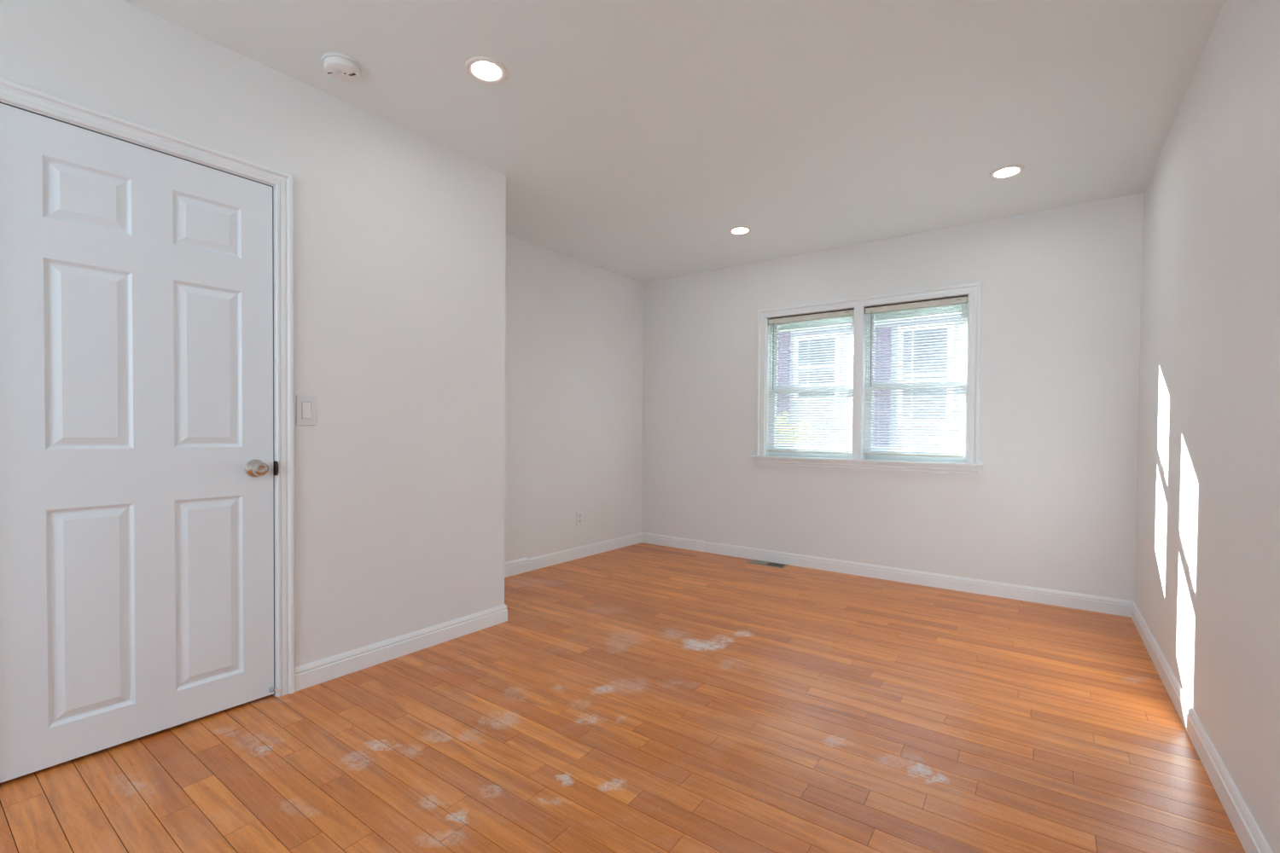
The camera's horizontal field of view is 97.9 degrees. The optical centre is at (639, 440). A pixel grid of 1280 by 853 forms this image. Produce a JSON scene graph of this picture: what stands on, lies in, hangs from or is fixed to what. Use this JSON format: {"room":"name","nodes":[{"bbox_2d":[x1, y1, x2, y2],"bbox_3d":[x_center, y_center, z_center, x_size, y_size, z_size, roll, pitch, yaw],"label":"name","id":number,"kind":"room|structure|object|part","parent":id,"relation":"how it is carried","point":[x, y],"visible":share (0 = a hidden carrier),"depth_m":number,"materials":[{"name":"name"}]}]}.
{"room":"empty bedroom","nodes":[
{"label":"empty bedroom","id":0,"kind":"room"},
{"bbox_2d":[0,0,506,668],"bbox_3d":[-2.069,-0.202,1.430,0.121,2.440,4.200,1,1,38],"label":"wall","id":1,"kind":"structure","parent":0,"point":[399,235],"depth_m":2.44,"materials":[{"name":"paint"}]},
{"bbox_2d":[0,77,294,783],"bbox_3d":[-1.666,-0.015,1.903,0.188,2.055,0.850,1,1,38],"label":"door","id":2,"kind":"structure","parent":1,"relation":"in","point":[147,480],"depth_m":1.85,"materials":[{"name":"white paint"}]},
{"bbox_3d":[-1.441,0.109,2.105,0.065,0.069,0.069,1,1,38],"label":"knob","id":3,"kind":"part","parent":2,"relation":"part of","materials":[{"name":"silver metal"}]},
{"bbox_2d":[268,686,282,692],"bbox_3d":[-1.420,0.974,2.174,0.021,0.038,0.049,1,1,13],"label":"door stop","id":4,"kind":"object","parent":2,"relation":"attached to","point":[271,689],"visible":1,"depth_m":2.16,"materials":[{"name":"white plastic"}]},
{"bbox_3d":[-1.418,0.978,2.179,0.016,0.030,0.039,1,1,12],"label":"stop arm","id":5,"kind":"part","parent":4,"relation":"part of","materials":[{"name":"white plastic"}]},
{"bbox_3d":[-1.427,0.110,2.182,0.050,0.056,0.007,1,1,38],"label":"strike plate","id":6,"kind":"part","parent":2,"relation":"part of","materials":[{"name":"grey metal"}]},
{"bbox_2d":[296,395,315,424],"bbox_3d":[-1.349,-0.120,2.257,0.012,0.118,0.072,1,1,38],"label":"light switch","id":7,"kind":"object","parent":1,"relation":"attached to","point":[305,405],"visible":1,"depth_m":2.25,"materials":[{"name":"white plastic"}]},
{"bbox_2d":[294,604,507,692],"bbox_3d":[-1.309,0.953,2.851,0.673,0.093,1.090,1,1,36],"label":"baseboard","id":8,"kind":"structure","parent":1,"relation":"attached to","point":[322,671],"depth_m":2.56,"materials":[{"name":"paint"}]},
{"bbox_2d":[504,234,643,562],"bbox_3d":[-2.021,-0.224,2.725,0.151,2.440,6.500,1,1,38],"label":"wall","id":9,"kind":"structure","parent":0,"point":[574,328],"depth_m":4.49,"materials":[{"name":"paint"}]},
{"bbox_2d":[504,532,641,577],"bbox_3d":[-0.663,0.925,4.381,0.016,0.105,2.240,1,1,38],"label":"baseboard","id":10,"kind":"structure","parent":9,"relation":"attached to","point":[524,565],"depth_m":4.47,"materials":[{"name":"paint"}]},
{"bbox_2d":[576,511,582,525],"bbox_3d":[-0.497,0.646,4.597,0.008,0.116,0.071,1,1,38],"label":"power outlet","id":11,"kind":"object","parent":9,"relation":"attached to","point":[579,514],"visible":1,"depth_m":4.59,"materials":[{"name":"white plastic"}]},
{"bbox_2d":[0,542,1245,852],"bbox_3d":[-0.508,1.086,1.721,3.901,0.120,6.579,1,1,36],"label":"floor","id":12,"kind":"structure","parent":0,"point":[642,697],"depth_m":1.88,"materials":[{"name":"brown wood"}]},
{"bbox_2d":[746,559,788,568],"bbox_3d":[1.016,0.987,4.446,0.300,0.005,0.124,1,1,36],"label":"floor vent","id":13,"kind":"object","parent":12,"relation":"in","point":[753,561],"visible":1,"depth_m":4.44,"materials":[{"name":"metal"}]},
{"bbox_2d":[123,0,1225,283],"bbox_3d":[-0.549,-1.490,1.720,4.251,0.150,6.779,1,1,36],"label":"ceiling","id":14,"kind":"structure","parent":0,"point":[629,138],"depth_m":2.32,"materials":[{"name":"paint"}]},
{"bbox_2d":[321,52,361,81],"bbox_3d":[-1.131,-1.407,2.117,0.134,0.040,0.134,1,1,16],"label":"smoke detector","id":15,"kind":"object","parent":14,"relation":"attached to","point":[340,66],"visible":1,"depth_m":2.09,"materials":[{"name":"white plastic"}]},
{"bbox_2d":[465,56,507,83],"bbox_3d":[-0.591,-1.419,2.146,0.158,0.008,0.158,1,1,36],"label":"recessed light","id":16,"kind":"object","parent":14,"relation":"in","point":[486,70],"visible":1,"depth_m":2.14,"materials":[{"name":"white plastic"}]},
{"bbox_2d":[728,226,751,235],"bbox_3d":[0.688,-1.439,3.837,0.158,0.008,0.158,1,1,36],"label":"recessed light","id":17,"kind":"object","parent":14,"relation":"in","point":[738,230],"visible":1,"depth_m":3.83,"materials":[{"name":"white plastic"}]},
{"bbox_2d":[989,164,1024,179],"bbox_3d":[1.937,-1.413,2.946,0.158,0.008,0.158,1,1,36],"label":"recessed light","id":18,"kind":"object","parent":14,"relation":"in","point":[1007,171],"visible":1,"depth_m":2.94,"materials":[{"name":"white plastic"}]},
{"bbox_2d":[641,192,1143,601],"bbox_3d":[1.432,-0.225,4.337,4.051,2.440,0.160,1,1,36],"label":"wall","id":19,"kind":"structure","parent":0,"point":[1051,504],"depth_m":3.69,"materials":[{"name":"paint"}]},
{"bbox_2d":[750,281,983,477],"bbox_3d":[1.645,-0.412,4.187,1.624,1.279,0.272,1,1,36],"label":"window","id":20,"kind":"structure","parent":19,"relation":"in","point":[968,465],"depth_m":4.09,"materials":[{"name":"paint"}]},
{"bbox_2d":[767,308,854,453],"bbox_3d":[1.317,-0.439,4.348,0.681,1.085,0.038,1,1,36],"label":"window blind","id":21,"kind":"object","parent":20,"relation":"attached to","point":[814,317],"visible":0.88,"depth_m":4.34,"materials":[{"name":"plastic"}]},
{"bbox_3d":[1.130,-0.425,4.489,0.005,1.029,0.027,1,1,36],"label":"ladder cord","id":22,"kind":"part","parent":21,"relation":"part of","materials":[{"name":"white fabric"}]},
{"bbox_3d":[1.316,-0.421,4.355,0.005,1.029,0.027,1,1,36],"label":"ladder cord","id":23,"kind":"part","parent":21,"relation":"part of","materials":[{"name":"white fabric"}]},
{"bbox_3d":[1.315,0.094,4.361,0.666,0.013,0.023,1,1,36],"label":"rail","id":24,"kind":"part","parent":21,"relation":"part of","materials":[{"name":"plastic"}]},
{"bbox_3d":[1.323,-0.954,4.342,0.674,0.038,0.027,1,1,36],"label":"head rail","id":25,"kind":"part","parent":21,"relation":"part of","materials":[{"name":"plastic"}]},
{"bbox_3d":[1.502,-0.417,4.221,0.005,1.029,0.027,1,1,36],"label":"ladder cord","id":26,"kind":"part","parent":21,"relation":"part of","materials":[{"name":"white fabric"}]},
{"bbox_3d":[1.569,-0.593,4.148,0.009,0.700,0.009,1,1,36],"label":"pull cord","id":27,"kind":"part","parent":21,"relation":"part of","materials":[{"name":"white fabric"}]},
{"bbox_3d":[1.345,-0.155,4.395,0.658,0.547,0.026,1,1,36],"label":"sash","id":28,"kind":"part","parent":20,"relation":"part of","materials":[{"name":"white plastic"}]},
{"bbox_3d":[1.367,-0.678,4.410,0.658,0.602,0.026,1,1,36],"label":"sash","id":29,"kind":"part","parent":20,"relation":"part of","materials":[{"name":"white plastic"}]},
{"bbox_3d":[1.709,-0.427,4.271,1.528,1.250,0.060,1,1,36],"label":"trim","id":30,"kind":"part","parent":20,"relation":"part of","materials":[{"name":"white plastic"}]},
{"bbox_2d":[863,295,967,457],"bbox_3d":[1.915,-0.427,3.917,0.657,1.085,0.038,1,1,36],"label":"window blind","id":31,"kind":"object","parent":20,"relation":"attached to","point":[958,299],"visible":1,"depth_m":3.91,"materials":[{"name":"plastic"}]},
{"bbox_3d":[1.735,-0.412,4.053,0.005,1.029,0.027,1,1,36],"label":"ladder cord","id":32,"kind":"part","parent":31,"relation":"part of","materials":[{"name":"white fabric"}]},
{"bbox_3d":[1.915,-0.409,3.924,0.005,1.029,0.027,1,1,36],"label":"ladder cord","id":33,"kind":"part","parent":31,"relation":"part of","materials":[{"name":"white fabric"}]},
{"bbox_3d":[1.914,0.106,3.930,0.642,0.013,0.023,1,1,36],"label":"rail","id":34,"kind":"part","parent":31,"relation":"part of","materials":[{"name":"plastic"}]},
{"bbox_3d":[1.922,-0.941,3.911,0.650,0.038,0.027,1,1,36],"label":"head rail","id":35,"kind":"part","parent":31,"relation":"part of","materials":[{"name":"plastic"}]},
{"bbox_3d":[2.094,-0.405,3.795,0.005,1.029,0.027,1,1,36],"label":"ladder cord","id":36,"kind":"part","parent":31,"relation":"part of","materials":[{"name":"white fabric"}]},
{"bbox_3d":[2.158,-0.581,3.724,0.009,0.700,0.009,1,1,36],"label":"pull cord","id":37,"kind":"part","parent":31,"relation":"part of","materials":[{"name":"white fabric"}]},
{"bbox_3d":[1.944,-0.143,3.964,0.634,0.547,0.026,1,1,36],"label":"sash","id":38,"kind":"part","parent":20,"relation":"part of","materials":[{"name":"white plastic"}]},
{"bbox_3d":[1.965,-0.666,3.979,0.634,0.602,0.026,1,1,36],"label":"sash","id":39,"kind":"part","parent":20,"relation":"part of","materials":[{"name":"white plastic"}]},
{"bbox_2d":[641,532,1133,616],"bbox_3d":[1.432,0.950,4.245,3.504,0.093,0.013,1,1,36],"label":"baseboard","id":40,"kind":"structure","parent":19,"relation":"attached to","point":[1082,602],"depth_m":3.89,"materials":[{"name":"paint"}]},
{"bbox_2d":[1134,0,1279,852],"bbox_3d":[1.010,-0.161,0.490,0.160,2.440,6.579,1,1,36],"label":"wall","id":41,"kind":"structure","parent":0,"point":[1207,584],"depth_m":1.73,"materials":[{"name":"paint"}]},
{"bbox_2d":[1130,601,1272,852],"bbox_3d":[0.989,1.010,0.642,0.013,0.093,6.379,1,1,36],"label":"baseboard","id":42,"kind":"structure","parent":41,"relation":"attached to","point":[1249,834],"depth_m":1.75,"materials":[{"name":"paint"}]},
{"label":"outside","id":43,"kind":"structure","parent":0,"visible":0},
{"bbox_3d":[14.526,1.619,20.231,60.000,0.200,40.221,1,1,36],"label":"ground","id":44,"kind":"structure","parent":43,"visible":0},
{"bbox_2d":[775,411,824,446],"bbox_3d":[2.116,0.607,7.937,0.984,2.063,0.844,1,1,36],"label":"shrub","id":45,"kind":"object","parent":44,"relation":"on","point":[783,411],"visible":0.09,"depth_m":7.82,"materials":[{"name":"green plant"}]},
{"bbox_2d":[776,314,960,448],"bbox_3d":[6.214,-1.008,10.917,7.300,5.250,6.800,1,1,36],"label":"house","id":46,"kind":"structure","parent":44,"relation":"on","point":[953,314],"depth_m":8.82,"materials":[{"name":"white"}]},
{"bbox_2d":[777,331,790,419],"bbox_3d":[2.529,-1.139,9.831,0.204,1.564,0.048,1,1,36],"label":"shutter","id":47,"kind":"object","parent":46,"relation":"hanging from","point":[783,331],"depth_m":9.80,"materials":[{"name":"purple paint"}]},
{"bbox_3d":[2.990,-1.230,9.465,0.627,0.971,0.008,1,1,36],"label":"glass","id":48,"kind":"part","parent":46,"relation":"part of","materials":[{"name":"clear glass"}]},
{"bbox_2d":[873,327,890,447],"bbox_3d":[3.860,-0.804,8.876,0.217,1.943,0.048,1,1,36],"label":"shutter","id":49,"kind":"object","parent":46,"relation":"hanging from","point":[888,328],"depth_m":8.85,"materials":[{"name":"purple paint"}]},
{"bbox_3d":[4.338,-0.987,8.498,0.616,1.403,0.008,1,1,36],"label":"glass","id":50,"kind":"part","parent":46,"relation":"part of","materials":[{"name":"clear glass"}]}
]}

